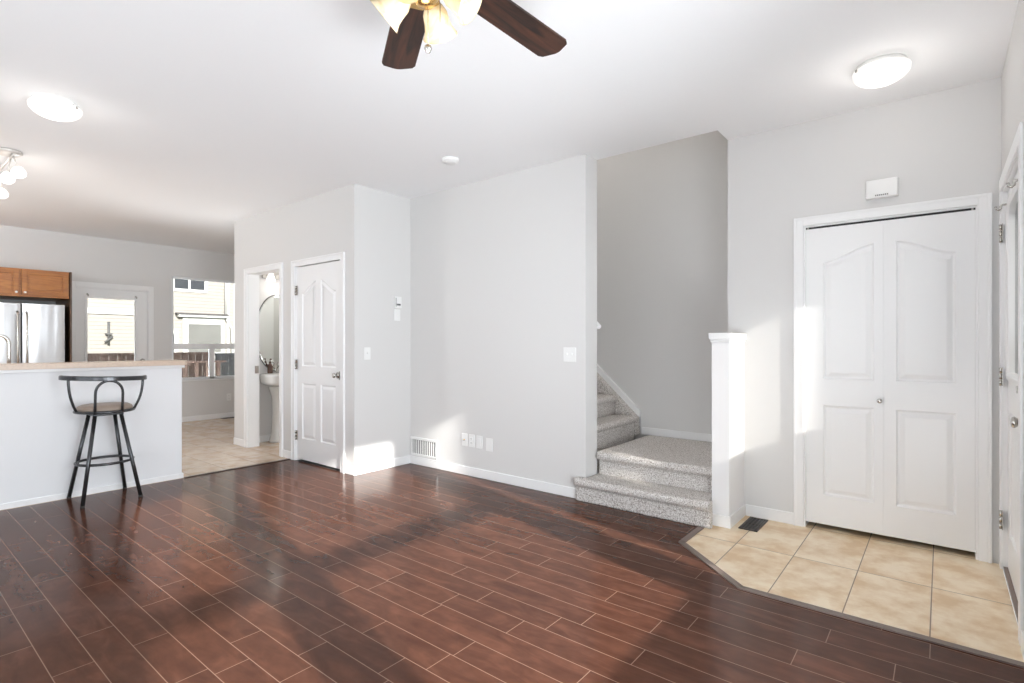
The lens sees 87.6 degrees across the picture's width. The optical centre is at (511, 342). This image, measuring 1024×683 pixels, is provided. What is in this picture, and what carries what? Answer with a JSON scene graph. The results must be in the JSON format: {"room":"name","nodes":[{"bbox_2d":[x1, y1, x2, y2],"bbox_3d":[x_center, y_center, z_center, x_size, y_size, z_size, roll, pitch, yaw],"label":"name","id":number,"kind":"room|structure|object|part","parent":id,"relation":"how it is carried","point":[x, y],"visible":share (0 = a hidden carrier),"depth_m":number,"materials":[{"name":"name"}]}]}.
{"room":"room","nodes":[
{"label":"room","id":0,"kind":"room"},
{"bbox_2d":[0,225,233,416],"bbox_3d":[-6.657,-0.126,6.656,0.120,2.740,7.650,0,0,39],"label":"wall","id":1,"kind":"structure","parent":0,"point":[88,258],"depth_m":7.95,"materials":[{"name":"white paint"}]},
{"bbox_2d":[0,267,68,301],"bbox_3d":[-6.140,-0.724,6.577,0.775,0.335,0.935,0,0,39],"label":"upper cabinet","id":2,"kind":"object","parent":1,"relation":"attached to","point":[15,283],"visible":1,"depth_m":6.48,"materials":[{"name":"brown wood"}]},
{"bbox_3d":[-6.014,-0.728,6.179,0.020,0.300,0.450,0,0,39],"label":"door","id":3,"kind":"part","parent":2,"relation":"part of","materials":[{"name":"brown wood"}]},
{"bbox_3d":[-5.721,-0.728,6.543,0.020,0.300,0.437,0,0,39],"label":"door","id":4,"kind":"part","parent":2,"relation":"part of","materials":[{"name":"brown wood"}]},
{"bbox_2d":[72,281,153,361],"bbox_3d":[-5.780,0.197,7.715,0.157,2.095,1.010,0,0,39],"label":"door","id":5,"kind":"structure","parent":1,"relation":"in","point":[144,303],"depth_m":7.73,"materials":[{"name":"white paint"}]},
{"bbox_3d":[-5.763,0.169,7.690,0.014,1.680,0.640,0,0,39],"label":"glazing frame","id":6,"kind":"part","parent":5,"relation":"part of","materials":[{"name":"white paint"}]},
{"bbox_2d":[172,276,233,381],"bbox_3d":[-4.956,-0.220,8.715,0.095,1.652,1.130,0,0,39],"label":"window","id":7,"kind":"structure","parent":1,"relation":"in","point":[211,348],"depth_m":8.73,"materials":[{"name":"white plastic"}]},
{"bbox_3d":[-4.938,0.595,8.701,0.050,0.022,1.130,0,0,39],"label":"casing","id":8,"kind":"part","parent":7,"relation":"part of","materials":[{"name":"white paint"}]},
{"bbox_2d":[259,272,278,435],"bbox_3d":[-2.745,-0.126,7.299,0.135,2.740,1.740,0,0,39],"label":"wall","id":9,"kind":"structure","parent":0,"point":[266,289],"depth_m":6.73,"materials":[{"name":"white paint"}]},
{"bbox_2d":[259,434,270,442],"bbox_3d":[-2.268,1.203,6.914,1.090,0.082,1.740,0,0,39],"label":"baseboard","id":10,"kind":"structure","parent":9,"relation":"attached to","point":[264,438],"depth_m":6.71,"materials":[{"name":"white paint"}]},
{"bbox_2d":[259,295,278,370],"bbox_3d":[-3.018,-0.126,6.832,0.017,0.980,0.542,0,0,39],"label":"oval mirror","id":11,"kind":"object","parent":9,"relation":"attached to","point":[269,309],"visible":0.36,"depth_m":6.75,"materials":[{"name":"clear glass"}]},
{"bbox_2d":[262,273,278,281],"bbox_3d":[-2.933,-0.834,6.834,0.156,0.125,0.480,0,0,39],"label":"vanity light","id":12,"kind":"object","parent":9,"relation":"attached to","point":[271,277],"visible":0.27,"depth_m":6.68,"materials":[{"name":"white glass"}]},
{"bbox_3d":[-3.022,-0.824,6.688,0.112,0.105,0.112,0,0,39],"label":"lamp shade","id":13,"kind":"part","parent":12,"relation":"part of","materials":[{"name":"white glass"}]},
{"bbox_2d":[234,186,346,464],"bbox_3d":[-2.458,-0.126,5.873,2.370,2.740,0.120,0,0,39],"label":"wall","id":14,"kind":"structure","parent":0,"point":[315,226],"depth_m":5.79,"materials":[{"name":"white paint"}]},
{"bbox_2d":[244,262,282,456],"bbox_3d":[-2.575,0.181,6.441,0.895,2.125,0.902,0,0,39],"label":"door frame","id":15,"kind":"structure","parent":14,"relation":"in","point":[251,275],"depth_m":6.35,"materials":[{"name":"white paint"}]},
{"bbox_2d":[182,412,354,475],"bbox_3d":[-2.991,1.203,7.112,5.017,0.082,1.520,0,0,39],"label":"baseboard","id":16,"kind":"structure","parent":14,"relation":"attached to","point":[229,414],"depth_m":8.41,"materials":[{"name":"white paint"}]},
{"bbox_2d":[291,252,344,472],"bbox_3d":[-1.948,0.186,5.431,0.970,2.115,0.169,0,0,39],"label":"door","id":17,"kind":"structure","parent":14,"relation":"in","point":[317,283],"depth_m":5.42,"materials":[{"name":"white paint"}]},
{"bbox_3d":[-1.711,0.314,5.168,0.062,0.062,0.057,0,0,39],"label":"knob","id":18,"kind":"part","parent":17,"relation":"part of","materials":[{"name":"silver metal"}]},
{"bbox_2d":[347,184,410,466],"bbox_3d":[-1.313,-0.126,5.310,0.120,2.740,0.680,0,0,39],"label":"wall","id":19,"kind":"structure","parent":0,"point":[378,222],"depth_m":5.21,"materials":[{"name":"white paint"}]},
{"bbox_2d":[364,347,370,359],"bbox_3d":[-1.385,0.101,5.113,0.016,0.118,0.074,0,0,39],"label":"light switch","id":20,"kind":"object","parent":19,"relation":"attached to","point":[367,350],"visible":1,"depth_m":5.12,"materials":[{"name":"white plastic"}]},
{"bbox_2d":[355,455,409,475],"bbox_3d":[-1.266,1.203,5.264,0.012,0.082,0.668,0,0,39],"label":"baseboard","id":21,"kind":"structure","parent":19,"relation":"attached to","point":[376,466],"depth_m":5.24,"materials":[{"name":"white paint"}]},
{"bbox_2d":[394,309,399,320],"bbox_3d":[-1.159,-0.283,5.398,0.010,0.115,0.074,0,0,39],"label":"light switch","id":22,"kind":"object","parent":19,"relation":"attached to","point":[396,311],"visible":1,"depth_m":5.39,"materials":[{"name":"white plastic"}]},
{"bbox_2d":[394,296,401,307],"bbox_3d":[-1.153,-0.411,5.393,0.026,0.116,0.080,0,0,39],"label":"thermostat","id":23,"kind":"object","parent":19,"relation":"attached to","point":[397,300],"visible":1,"depth_m":5.37,"materials":[{"name":"white plastic"}]},
{"bbox_2d":[411,154,596,487],"bbox_3d":[-0.415,-0.126,5.138,2.705,2.740,0.180,0,0,39],"label":"wall","id":24,"kind":"structure","parent":0,"point":[504,267],"depth_m":4.69,"materials":[{"name":"white paint"}]},
{"bbox_2d":[410,436,437,459],"bbox_3d":[-0.894,1.059,5.401,0.400,0.190,0.012,0,0,39],"label":"air vent","id":25,"kind":"object","parent":24,"relation":"in","point":[428,448],"visible":1,"depth_m":5.40,"materials":[{"name":"white plastic"}]},
{"bbox_2d":[462,433,467,445],"bbox_3d":[-0.452,0.914,5.041,0.072,0.118,0.018,0,0,39],"label":"wall plate","id":26,"kind":"object","parent":24,"relation":"attached to","point":[464,436],"visible":1,"depth_m":5.04,"materials":[{"name":"white plastic"}]},
{"bbox_2d":[469,434,474,446],"bbox_3d":[-0.379,0.914,4.988,0.072,0.118,0.008,0,0,39],"label":"wall outlet","id":27,"kind":"object","parent":24,"relation":"attached to","point":[471,437],"visible":1,"depth_m":4.98,"materials":[{"name":"white plastic"}]},
{"bbox_2d":[476,435,482,448],"bbox_3d":[-0.301,0.916,4.925,0.078,0.118,0.010,0,0,39],"label":"wall plate","id":28,"kind":"object","parent":24,"relation":"attached to","point":[479,439],"visible":1,"depth_m":4.92,"materials":[{"name":"white plastic"}]},
{"bbox_2d":[486,438,492,451],"bbox_3d":[-0.207,0.926,4.851,0.078,0.118,0.006,0,0,39],"label":"wall plate","id":29,"kind":"object","parent":24,"relation":"attached to","point":[489,442],"visible":1,"depth_m":4.84,"materials":[{"name":"white plastic"}]},
{"bbox_2d":[410,455,575,497],"bbox_3d":[-0.266,1.203,4.895,2.033,0.082,0.012,0,0,39],"label":"baseboard","id":30,"kind":"structure","parent":24,"relation":"attached to","point":[552,488],"depth_m":4.77,"materials":[{"name":"white paint"}]},
{"bbox_2d":[563,347,575,361],"bbox_3d":[0.463,0.094,4.305,0.118,0.115,0.016,0,0,39],"label":"light switch","id":31,"kind":"object","parent":24,"relation":"attached to","point":[569,354],"visible":1,"depth_m":4.31,"materials":[{"name":"white plastic"}]},
{"bbox_2d":[0,0,1017,253],"bbox_3d":[-2.851,-1.636,3.666,9.960,0.280,7.930,0,0,39],"label":"ceiling","id":32,"kind":"structure","parent":0,"point":[199,118],"depth_m":3.09,"materials":[{"name":"white paint"}]},
{"bbox_2d":[0,147,26,198],"bbox_3d":[-4.118,-1.356,4.314,0.733,0.280,0.190,0,0,39],"label":"kitchen ceiling light","id":33,"kind":"object","parent":32,"relation":"attached to","point":[17,171],"visible":1,"depth_m":4.14,"materials":[{"name":"white glass"}]},
{"bbox_3d":[-4.309,-1.261,4.501,0.094,0.090,0.094,0,0,39],"label":"globe","id":34,"kind":"part","parent":33,"relation":"part of","materials":[{"name":"white glass"}]},
{"bbox_3d":[-3.939,-1.286,4.164,0.094,0.090,0.094,0,0,39],"label":"globe","id":35,"kind":"part","parent":33,"relation":"part of","materials":[{"name":"white glass"}]},
{"bbox_3d":[-3.839,-1.326,4.151,0.094,0.090,0.094,0,0,39],"label":"globe","id":36,"kind":"part","parent":33,"relation":"part of","materials":[{"name":"white glass"}]},
{"bbox_2d":[27,94,82,121],"bbox_3d":[-2.834,-1.443,3.312,0.264,0.106,0.264,0,0,39],"label":"ceiling light","id":37,"kind":"object","parent":32,"relation":"attached to","point":[52,107],"visible":1,"depth_m":3.25,"materials":[{"name":"white glass"}]},
{"bbox_2d":[442,156,458,164],"bbox_3d":[-0.501,-1.478,4.334,0.140,0.036,0.140,0,0,39],"label":"smoke detector","id":38,"kind":"object","parent":32,"relation":"attached to","point":[448,160],"visible":1,"depth_m":4.29,"materials":[{"name":"white plastic"}]},
{"bbox_2d":[370,0,566,68],"bbox_3d":[-0.273,-1.213,1.685,1.270,0.566,1.413,0,0,39],"label":"ceiling fan","id":39,"kind":"object","parent":32,"relation":"hanging from","point":[408,20],"visible":1,"depth_m":1.97,"materials":[{"name":"brown wood"}]},
{"bbox_3d":[-0.396,-1.068,1.710,0.128,0.127,0.118,0,0,39],"label":"lamp shade","id":40,"kind":"part","parent":39,"relation":"part of","materials":[{"name":"white glass"}]},
{"bbox_3d":[-0.415,-1.211,2.093,0.143,0.018,0.549,0,0,-19],"label":"blade","id":41,"kind":"part","parent":39,"relation":"part of","materials":[{"name":"brown wood"}]},
{"bbox_3d":[-0.296,-1.068,1.562,0.118,0.127,0.128,0,0,39],"label":"lamp shade","id":42,"kind":"part","parent":39,"relation":"part of","materials":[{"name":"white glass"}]},
{"bbox_3d":[-0.269,-0.941,1.706,0.025,0.027,0.025,0,0,39],"label":"chain pull","id":43,"kind":"part","parent":39,"relation":"part of","materials":[{"name":"clear glass"}]},
{"bbox_3d":[-0.256,-1.068,1.809,0.119,0.127,0.128,0,0,39],"label":"lamp shade","id":44,"kind":"part","parent":39,"relation":"part of","materials":[{"name":"white glass"}]},
{"bbox_3d":[-0.148,-1.068,1.671,0.128,0.127,0.120,0,0,39],"label":"lamp shade","id":45,"kind":"part","parent":39,"relation":"part of","materials":[{"name":"white glass"}]},
{"bbox_3d":[0.010,-1.211,2.012,0.143,0.018,0.549,0,0,41],"label":"blade","id":46,"kind":"part","parent":39,"relation":"part of","materials":[{"name":"brown wood"}]},
{"bbox_2d":[852,53,911,88],"bbox_3d":[1.982,-1.443,2.866,0.264,0.106,0.264,0,0,39],"label":"ceiling light","id":47,"kind":"object","parent":32,"relation":"attached to","point":[886,69],"visible":1,"depth_m":2.80,"materials":[{"name":"white glass"}]},
{"bbox_2d":[0,418,1023,682],"bbox_3d":[-2.851,1.294,3.666,9.560,0.100,7.530,0,0,39],"label":"floor","id":48,"kind":"structure","parent":0,"point":[286,571],"depth_m":2.68,"materials":[{"name":"brown wood"}]},
{"bbox_2d":[0,302,64,363],"bbox_3d":[-6.105,0.374,6.559,0.762,1.700,0.850,0,0,39],"label":"refrigerator","id":49,"kind":"object","parent":48,"relation":"on","point":[36,332],"visible":0.54,"depth_m":6.45,"materials":[{"name":"grey metal"}]},
{"bbox_3d":[-6.012,0.024,6.219,0.068,1.000,0.418,0,0,39],"label":"door","id":50,"kind":"part","parent":49,"relation":"part of","materials":[{"name":"silver metal"}]},
{"bbox_3d":[-5.854,0.004,6.318,0.070,0.778,0.024,0,0,39],"label":"handle","id":51,"kind":"part","parent":49,"relation":"part of","materials":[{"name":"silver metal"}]},
{"bbox_3d":[-5.802,0.004,6.383,0.070,0.778,0.024,0,0,39],"label":"handle","id":52,"kind":"part","parent":49,"relation":"part of","materials":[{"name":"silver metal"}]},
{"bbox_3d":[-5.748,0.024,6.548,0.068,1.000,0.398,0,0,39],"label":"door","id":53,"kind":"part","parent":49,"relation":"part of","materials":[{"name":"silver metal"}]},
{"bbox_2d":[56,272,71,361],"bbox_3d":[-5.850,0.175,6.960,0.745,2.137,0.019,0,0,39],"label":"end panel","id":54,"kind":"object","parent":48,"relation":"on","point":[68,302],"visible":0.24,"depth_m":6.76,"materials":[{"name":"brown wood"}]},
{"bbox_2d":[0,365,184,509],"bbox_3d":[-4.440,0.723,3.797,0.820,1.043,3.540,0,0,39],"label":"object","id":55,"kind":"object","parent":48,"relation":"on","point":[40,432],"visible":0.84,"depth_m":4.32,"materials":[{"name":"white paint"}]},
{"bbox_3d":[-4.190,1.222,3.590,0.130,0.045,3.532,0,0,39],"label":"baseboard","id":56,"kind":"part","parent":55,"relation":"part of","materials":[{"name":"white paint"}]},
{"bbox_2d":[0,360,186,369],"bbox_3d":[-4.238,0.181,3.613,0.345,0.040,3.607,0,0,39],"label":"island countertop","id":57,"kind":"structure","parent":55,"relation":"on","point":[51,365],"depth_m":4.37,"materials":[{"name":"laminate"}]},
{"bbox_3d":[-4.527,0.350,3.848,0.720,0.036,3.550,0,0,39],"label":"island countertop","id":58,"kind":"structure","parent":55,"relation":"on","visible":0},
{"bbox_2d":[0,334,10,362],"bbox_3d":[-4.211,0.129,4.416,0.060,0.406,0.232,0,0,39],"label":"kitchen faucet","id":59,"kind":"object","parent":58,"relation":"on","point":[5,337],"visible":0.51,"depth_m":4.43,"materials":[{"name":"grey metal"}]},
{"bbox_2d":[58,375,146,508],"bbox_3d":[-3.261,0.747,4.282,0.439,0.995,0.566,0,0,39],"label":"bar stool","id":60,"kind":"object","parent":48,"relation":"on","point":[95,409],"visible":1,"depth_m":4.21,"materials":[{"name":"black metal"}]},
{"bbox_3d":[-3.464,0.899,4.268,0.177,0.667,0.028,0,0,-4],"label":"leg","id":61,"kind":"part","parent":60,"relation":"part of","materials":[{"name":"black metal"}]},
{"bbox_3d":[-3.245,0.899,4.092,0.028,0.667,0.177,0,0,-9],"label":"leg","id":62,"kind":"part","parent":60,"relation":"part of","materials":[{"name":"black metal"}]},
{"bbox_3d":[-3.196,0.277,4.213,0.250,0.055,0.569,0,0,45],"label":"rail","id":63,"kind":"part","parent":60,"relation":"part of","materials":[{"name":"black metal"}]},
{"bbox_3d":[-3.269,0.516,4.286,0.368,0.062,0.368,0,0,39],"label":"seat","id":64,"kind":"part","parent":60,"relation":"part of","materials":[{"name":"beige plastic"}]},
{"bbox_3d":[-3.269,0.560,4.286,0.200,0.026,0.200,0,0,39],"label":"swivel plate","id":65,"kind":"part","parent":60,"relation":"part of","materials":[{"name":"black metal"}]},
{"bbox_3d":[-3.293,0.899,4.480,0.028,0.667,0.177,0,0,-9],"label":"leg","id":66,"kind":"part","parent":60,"relation":"part of","materials":[{"name":"black metal"}]},
{"bbox_3d":[-3.075,0.899,4.303,0.177,0.667,0.028,0,0,-4],"label":"leg","id":67,"kind":"part","parent":60,"relation":"part of","materials":[{"name":"black metal"}]},
{"bbox_2d":[184,458,288,477],"bbox_3d":[-2.701,1.241,5.317,0.030,0.006,1.022,0,0,39],"label":"trim","id":68,"kind":"structure","parent":48,"relation":"on","point":[288,458],"depth_m":5.26,"materials":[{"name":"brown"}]},
{"bbox_2d":[260,362,278,442],"bbox_3d":[-2.863,0.741,6.713,0.413,1.006,0.524,0,0,39],"label":"pedestal sink","id":69,"kind":"object","parent":48,"relation":"on","point":[271,379],"visible":0.54,"depth_m":6.66,"materials":[{"name":"white ceramic"}]},
{"bbox_2d":[260,373,278,385],"bbox_3d":[-2.863,0.458,6.713,0.413,0.152,0.524,0,0,39],"label":"basin","id":70,"kind":"object","parent":69,"relation":"in","point":[271,379],"depth_m":6.47,"materials":[{"name":"white ceramic"}]},
{"bbox_2d":[267,359,272,372],"bbox_3d":[-3.038,0.288,6.700,0.064,0.186,0.065,0,0,-7],"label":"soap bottle","id":71,"kind":"object","parent":69,"relation":"on","point":[269,366],"visible":1,"depth_m":6.68,"materials":[{"name":"brown"}]},
{"bbox_2d":[573,372,711,528],"bbox_3d":[0.382,-0.029,5.080,3.374,2.549,1.246,0,0,39],"label":"carpeted staircase","id":72,"kind":"structure","parent":48,"relation":"on","point":[669,478],"depth_m":4.10,"materials":[{"name":"carpet"}]},
{"bbox_2d":[738,516,767,531],"bbox_3d":[1.656,1.240,3.655,0.118,0.007,0.290,0,0,39],"label":"floor vent","id":73,"kind":"object","parent":48,"relation":"in","point":[754,524],"visible":1,"depth_m":3.65,"materials":[{"name":"grey metal"}]},
{"bbox_2d":[678,527,1023,667],"bbox_3d":[1.409,1.240,2.719,0.503,0.007,1.728,0,0,-25],"label":"trim","id":74,"kind":"structure","parent":48,"relation":"on","point":[695,531],"depth_m":2.42,"materials":[{"name":"brown wood"}]},
{"bbox_2d":[597,130,727,441],"bbox_3d":[-0.450,-1.406,6.644,9.800,5.300,0.120,0,0,39],"label":"wall","id":75,"kind":"structure","parent":0,"point":[662,209],"depth_m":5.05,"materials":[{"name":"white paint"}]},
{"bbox_2d":[597,364,640,425],"bbox_3d":[0.379,-0.283,5.875,2.217,2.174,0.033,0,0,39],"label":"skirt board","id":76,"kind":"object","parent":75,"relation":"attached to","point":[615,387],"visible":0.31,"depth_m":5.30,"materials":[{"name":"white paint"}]},
{"bbox_2d":[642,427,711,441],"bbox_3d":[1.665,0.849,4.854,1.040,0.070,0.012,0,0,39],"label":"baseboard","id":77,"kind":"structure","parent":75,"relation":"attached to","point":[645,430],"depth_m":4.95,"materials":[{"name":"white paint"}]},
{"bbox_2d":[709,333,746,528],"bbox_3d":[1.520,0.588,3.751,0.149,1.312,0.372,0,0,39],"label":"wall","id":78,"kind":"structure","parent":0,"point":[728,506],"depth_m":3.63,"materials":[{"name":"white paint"}]},
{"bbox_3d":[1.528,1.204,3.747,0.121,0.080,0.367,0,0,39],"label":"baseboard","id":79,"kind":"part","parent":78,"relation":"part of","materials":[{"name":"white paint"}]},
{"bbox_2d":[728,77,1000,563],"bbox_3d":[2.255,-0.126,3.474,1.610,2.740,0.120,0,0,39],"label":"wall","id":80,"kind":"structure","parent":0,"point":[943,144],"depth_m":3.63,"materials":[{"name":"white paint"}]},
{"bbox_2d":[746,504,793,524],"bbox_3d":[1.808,1.203,3.750,0.311,0.082,0.012,0,0,39],"label":"baseboard","id":81,"kind":"structure","parent":80,"relation":"attached to","point":[751,510],"depth_m":3.74,"materials":[{"name":"white paint"}]},
{"bbox_2d":[866,177,897,199],"bbox_3d":[2.306,-0.962,3.326,0.166,0.112,0.047,0,0,39],"label":"door chime","id":82,"kind":"object","parent":80,"relation":"attached to","point":[888,187],"visible":1,"depth_m":3.31,"materials":[{"name":"white plastic"}]},
{"bbox_2d":[794,193,991,562],"bbox_3d":[2.357,0.198,3.378,1.009,2.093,0.142,0,0,39],"label":"door","id":83,"kind":"structure","parent":80,"relation":"in","point":[893,314],"depth_m":3.32,"materials":[{"name":"white paint"}]},
{"bbox_3d":[2.346,-0.786,3.365,0.871,0.009,0.056,0,0,39],"label":"head trim","id":84,"kind":"part","parent":83,"relation":"part of","materials":[{"name":"white paint"}]},
{"bbox_2d":[1001,0,1023,173],"bbox_3d":[0.880,-0.126,0.582,0.120,2.740,7.650,0,0,39],"label":"wall","id":85,"kind":"structure","parent":0,"point":[1012,79],"depth_m":2.49,"materials":[{"name":"white paint"}]},
{"bbox_2d":[999,122,1023,645],"bbox_3d":[2.447,0.169,2.552,0.152,2.150,1.025,0,0,39],"label":"door","id":86,"kind":"structure","parent":85,"relation":"in","point":[1011,216],"depth_m":2.78,"materials":[{"name":"white paint"}]},
{"bbox_2d":[994,203,1006,210],"bbox_3d":[2.629,-0.731,2.864,0.061,0.044,0.024,0,0,39],"label":"hook","id":87,"kind":"object","parent":86,"relation":"attached to","point":[1005,204],"visible":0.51,"depth_m":2.86,"materials":[{"name":"grey metal"}]},
{"bbox_3d":[2.454,-0.281,2.595,0.036,0.960,0.680,0,0,39],"label":"glazing frame","id":88,"kind":"part","parent":86,"relation":"part of","materials":[{"name":"white paint"}]},
{"bbox_2d":[1006,179,1017,187],"bbox_3d":[2.203,-0.701,2.335,0.061,0.044,0.024,0,0,39],"label":"hook","id":89,"kind":"object","parent":86,"relation":"attached to","point":[1015,180],"visible":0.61,"depth_m":2.34,"materials":[{"name":"grey metal"}]},
{"bbox_3d":[2.159,0.339,2.273,0.052,0.062,0.062,0,0,39],"label":"knob","id":90,"kind":"part","parent":86,"relation":"part of","materials":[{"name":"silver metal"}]},
{"bbox_3d":[2.469,-0.281,2.582,0.004,0.890,0.610,0,0,39],"label":"glass pane","id":91,"kind":"part","parent":86,"relation":"part of","materials":[{"name":"glass"}]},
{"bbox_2d":[1021,630,1023,659],"bbox_3d":[1.760,1.203,1.779,0.012,0.082,0.980,0,0,39],"label":"baseboard","id":92,"kind":"structure","parent":85,"relation":"attached to","point":[1022,631],"depth_m":2.11,"materials":[{"name":"white paint"}]},
{"label":"outside","id":93,"kind":"structure","parent":0,"visible":0},
{"bbox_3d":[-16.132,1.944,19.425,30.500,0.100,40.000,0,0,39],"label":"ground","id":94,"kind":"structure","parent":93,"visible":0},
{"bbox_2d":[88,352,207,376],"bbox_3d":[-8.296,1.049,10.360,0.140,1.690,4.720,0,0,39],"label":"wooden fence","id":95,"kind":"object","parent":94,"relation":"on","point":[189,356],"visible":0.11,"depth_m":11.64,"materials":[{"name":"brown wood"}]},
{"bbox_3d":[-8.223,1.059,10.410,0.090,1.670,0.090,0,0,39],"label":"post","id":96,"kind":"part","parent":95,"relation":"part of","materials":[{"name":"brown wood"}]},
{"bbox_3d":[-8.296,1.034,10.360,0.040,1.220,4.720,0,0,39],"label":"rail","id":97,"kind":"part","parent":95,"relation":"part of","materials":[{"name":"brown wood"}]},
{"bbox_2d":[88,278,233,376],"bbox_3d":[-13.475,-2.531,19.852,6.900,8.850,18.800,0,0,39],"label":"house","id":98,"kind":"structure","parent":94,"relation":"on","point":[203,311],"depth_m":18.04,"materials":[{"name":"beige"}]},
{"bbox_3d":[-10.999,-2.066,18.204,0.015,0.459,0.929,0,0,39],"label":"pane","id":99,"kind":"part","parent":98,"relation":"part of","materials":[{"name":"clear glass"}]},
{"bbox_3d":[-10.652,-0.160,18.506,0.015,0.969,1.052,0,0,39],"label":"pane","id":100,"kind":"part","parent":98,"relation":"part of","materials":[{"name":"grey glass"}]},
{"bbox_3d":[-10.136,-1.381,19.254,0.050,6.550,0.318,0,0,39],"label":"corner trim","id":101,"kind":"part","parent":98,"relation":"part of","materials":[{"name":"white"}]},
{"bbox_2d":[182,360,225,377],"bbox_3d":[-6.329,1.119,9.995,0.100,1.550,1.820,0,0,39],"label":"deck railing","id":102,"kind":"object","parent":94,"relation":"on","point":[196,363],"visible":0.12,"depth_m":10.29,"materials":[{"name":"brown wood"}]},
{"bbox_3d":[-6.329,0.669,9.995,0.100,0.650,1.820,0,0,39],"label":"handrail","id":103,"kind":"part","parent":102,"relation":"part of","materials":[{"name":"brown wood"}]},
{"bbox_2d":[215,353,233,375],"bbox_3d":[-5.551,1.064,13.606,0.140,1.660,3.780,0,0,39],"label":"fence","id":104,"kind":"object","parent":94,"relation":"on","point":[226,368],"visible":0.06,"depth_m":12.32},
{"bbox_3d":[-6.689,1.074,12.154,0.090,1.640,0.090,0,0,39],"label":"post","id":105,"kind":"part","parent":104,"relation":"part of","materials":[{"name":"brown wood"}]},
{"bbox_3d":[-5.551,1.049,13.606,0.040,1.190,3.780,0,0,39],"label":"rail","id":106,"kind":"part","parent":104,"relation":"part of","materials":[{"name":"wood"}]}
]}

